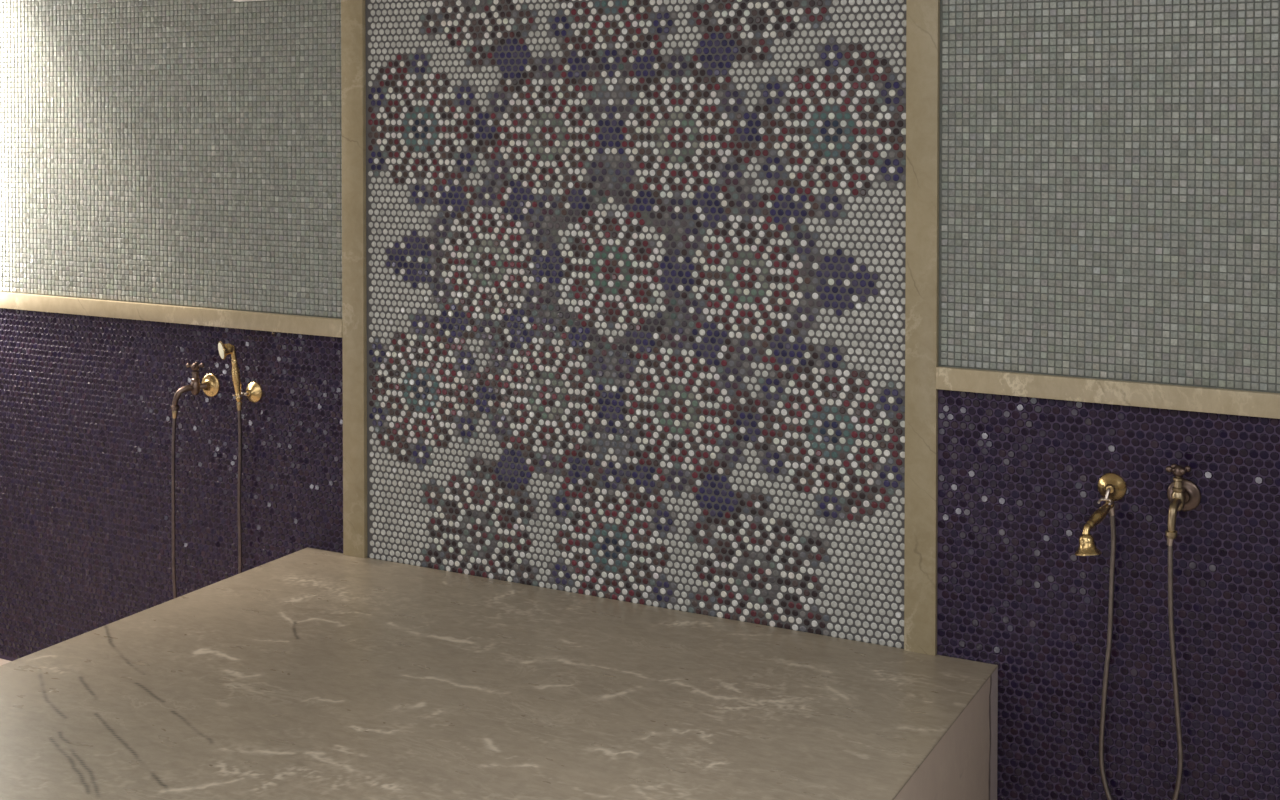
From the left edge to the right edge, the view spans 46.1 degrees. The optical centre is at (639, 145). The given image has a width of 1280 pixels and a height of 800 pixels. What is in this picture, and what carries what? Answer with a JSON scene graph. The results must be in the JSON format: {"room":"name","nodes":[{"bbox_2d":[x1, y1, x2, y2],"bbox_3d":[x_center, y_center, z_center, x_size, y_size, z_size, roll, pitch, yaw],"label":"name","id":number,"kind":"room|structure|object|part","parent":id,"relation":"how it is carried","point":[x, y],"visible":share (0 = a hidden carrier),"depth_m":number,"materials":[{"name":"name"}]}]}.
{"room":"spa","nodes":[
{"label":"spa","id":0,"kind":"room"},
{"bbox_2d":[0,658,10,665],"bbox_3d":[-1.264,1.868,1.719,7.640,0.100,5.440,1,1,28],"label":"floor","id":1,"kind":"structure","parent":0,"point":[2,661],"depth_m":5.10,"materials":[{"name":"stone"}]},
{"bbox_2d":[0,547,997,799],"bbox_3d":[-0.587,1.509,3.047,2.071,0.563,2.194,1,1,28],"label":"massage table","id":2,"kind":"object","parent":1,"relation":"on","point":[308,673],"visible":1,"depth_m":3.31,"materials":[{"name":"beige stone"}]},
{"bbox_3d":[0.319,1.521,2.571,0.025,0.559,2.194,1,1,28],"label":"panel","id":3,"kind":"part","parent":2,"relation":"part of","materials":[{"name":"stone"}]},
{"bbox_2d":[0,0,1279,799],"bbox_3d":[-0.030,0.369,4.040,7.400,2.800,0.128,1,1,28],"label":"wall","id":4,"kind":"structure","parent":0,"point":[1109,170],"depth_m":3.54,"materials":[{"name":"grey tile"}]},
{"bbox_2d":[0,292,341,337],"bbox_3d":[-2.102,0.521,5.056,2.789,0.052,0.022,1,1,28],"label":"trim","id":5,"kind":"structure","parent":4,"relation":"attached to","point":[273,322],"depth_m":4.70,"materials":[{"name":"stone"}]},
{"bbox_2d":[171,362,219,410],"bbox_3d":[-1.373,0.737,4.633,0.145,0.142,0.064,-1,1,-30],"label":"tap","id":6,"kind":"object","parent":4,"relation":"attached to","point":[210,385],"visible":1,"depth_m":4.62,"materials":[{"name":"gold metal"}]},
{"bbox_3d":[-1.398,0.771,4.610,0.078,0.076,0.026,-1,1,-31],"label":"spout","id":7,"kind":"part","parent":6,"relation":"part of","materials":[{"name":"brown metal"}]},
{"bbox_3d":[-1.368,0.679,4.630,0.044,0.025,0.044,1,2,41],"label":"cross handle","id":8,"kind":"part","parent":6,"relation":"part of","materials":[{"name":"brown metal"}]},
{"bbox_2d":[171,401,241,598],"bbox_3d":[-1.318,1.168,4.593,0.246,0.793,0.043,0,1,14],"label":"shower hose","id":9,"kind":"object","parent":6,"relation":"attached to","point":[239,404],"visible":0.57,"depth_m":4.59,"materials":[{"name":"metal"}]},
{"bbox_2d":[233,382,262,402],"bbox_3d":[-1.188,0.749,4.553,0.064,0.064,0.063,1,1,28],"label":"hook","id":10,"kind":"object","parent":4,"relation":"attached to","point":[253,392],"visible":1,"depth_m":4.56,"materials":[{"name":"gold metal"}]},
{"bbox_2d":[218,341,241,401],"bbox_3d":[-1.228,0.678,4.514,0.070,0.189,0.056,0,1,-21],"label":"shower","id":11,"kind":"object","parent":10,"relation":"on","point":[224,350],"visible":1,"depth_m":4.52,"materials":[{"name":"gold metal"}]},
{"bbox_3d":[-1.216,0.706,4.535,0.025,0.132,0.034,1,1,28],"label":"handle","id":12,"kind":"part","parent":11,"relation":"part of","materials":[{"name":"gold metal"}]},
{"bbox_2d":[233,0,267,1],"bbox_3d":[-1.118,-0.542,4.511,0.243,0.210,0.027,1,1,28],"label":"air vent","id":13,"kind":"object","parent":4,"relation":"in","point":[233,0],"visible":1,"depth_m":4.54,"materials":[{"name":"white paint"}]},
{"bbox_2d":[341,0,366,557],"bbox_3d":[-0.833,0.081,4.382,0.077,2.237,0.018,1,1,28],"label":"trim","id":14,"kind":"structure","parent":4,"relation":"attached to","point":[353,36],"depth_m":4.38,"materials":[{"name":"stone"}]},
{"bbox_2d":[365,0,905,647],"bbox_3d":[-0.076,0.091,3.992,1.624,2.240,0.006,1,1,28],"label":"mosaic panel","id":15,"kind":"object","parent":4,"relation":"attached to","point":[636,269],"visible":1,"depth_m":3.95,"materials":[{"name":"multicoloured tile"}]},
{"bbox_2d":[904,0,939,655],"bbox_3d":[0.674,0.098,3.592,0.077,2.237,0.018,1,1,28],"label":"trim","id":16,"kind":"structure","parent":4,"relation":"attached to","point":[922,16],"depth_m":3.59,"materials":[{"name":"stone"}]},
{"bbox_2d":[936,366,1279,418],"bbox_3d":[1.961,0.565,2.923,2.833,0.052,0.022,1,1,28],"label":"trim","id":17,"kind":"structure","parent":4,"relation":"attached to","point":[1092,390],"depth_m":3.38,"materials":[{"name":"stone"}]},
{"bbox_2d":[1097,473,1126,504],"bbox_3d":[1.053,0.771,3.374,0.064,0.064,0.068,1,1,28],"label":"hook","id":18,"kind":"object","parent":4,"relation":"attached to","point":[1112,487],"visible":1,"depth_m":3.39,"materials":[{"name":"gold metal"}]},
{"bbox_2d":[1075,501,1113,555],"bbox_3d":[1.012,0.844,3.307,0.151,0.103,0.056,-1,2,-40],"label":"shower","id":19,"kind":"object","parent":18,"relation":"hanging from","point":[1087,547],"visible":1,"depth_m":3.28,"materials":[{"name":"gold metal"}]},
{"bbox_3d":[1.019,0.816,3.331,0.108,0.048,0.024,-1,2,-45],"label":"handle","id":20,"kind":"part","parent":19,"relation":"part of","materials":[{"name":"gold metal"}]},
{"bbox_2d":[1099,504,1182,799],"bbox_3d":[1.113,1.165,3.340,0.068,0.729,0.188,-1,2,-38],"label":"shower hose","id":21,"kind":"object","parent":19,"relation":"hanging from","point":[1170,542],"visible":1,"depth_m":3.36,"materials":[{"name":"metal"}]},
{"bbox_2d":[1165,463,1200,538],"bbox_3d":[1.179,0.772,3.282,0.072,0.148,0.114,1,1,28],"label":"tap","id":22,"kind":"object","parent":4,"relation":"attached to","point":[1183,494],"visible":1,"depth_m":3.29,"materials":[{"name":"brown metal"}]},
{"bbox_3d":[1.159,0.807,3.268,0.025,0.080,0.068,1,1,31],"label":"spout","id":23,"kind":"part","parent":22,"relation":"part of","materials":[{"name":"gold metal"}]},
{"bbox_3d":[1.178,0.711,3.293,0.044,0.025,0.044,1,2,41],"label":"cross handle","id":24,"kind":"part","parent":22,"relation":"part of","materials":[{"name":"brown metal"}]}
]}

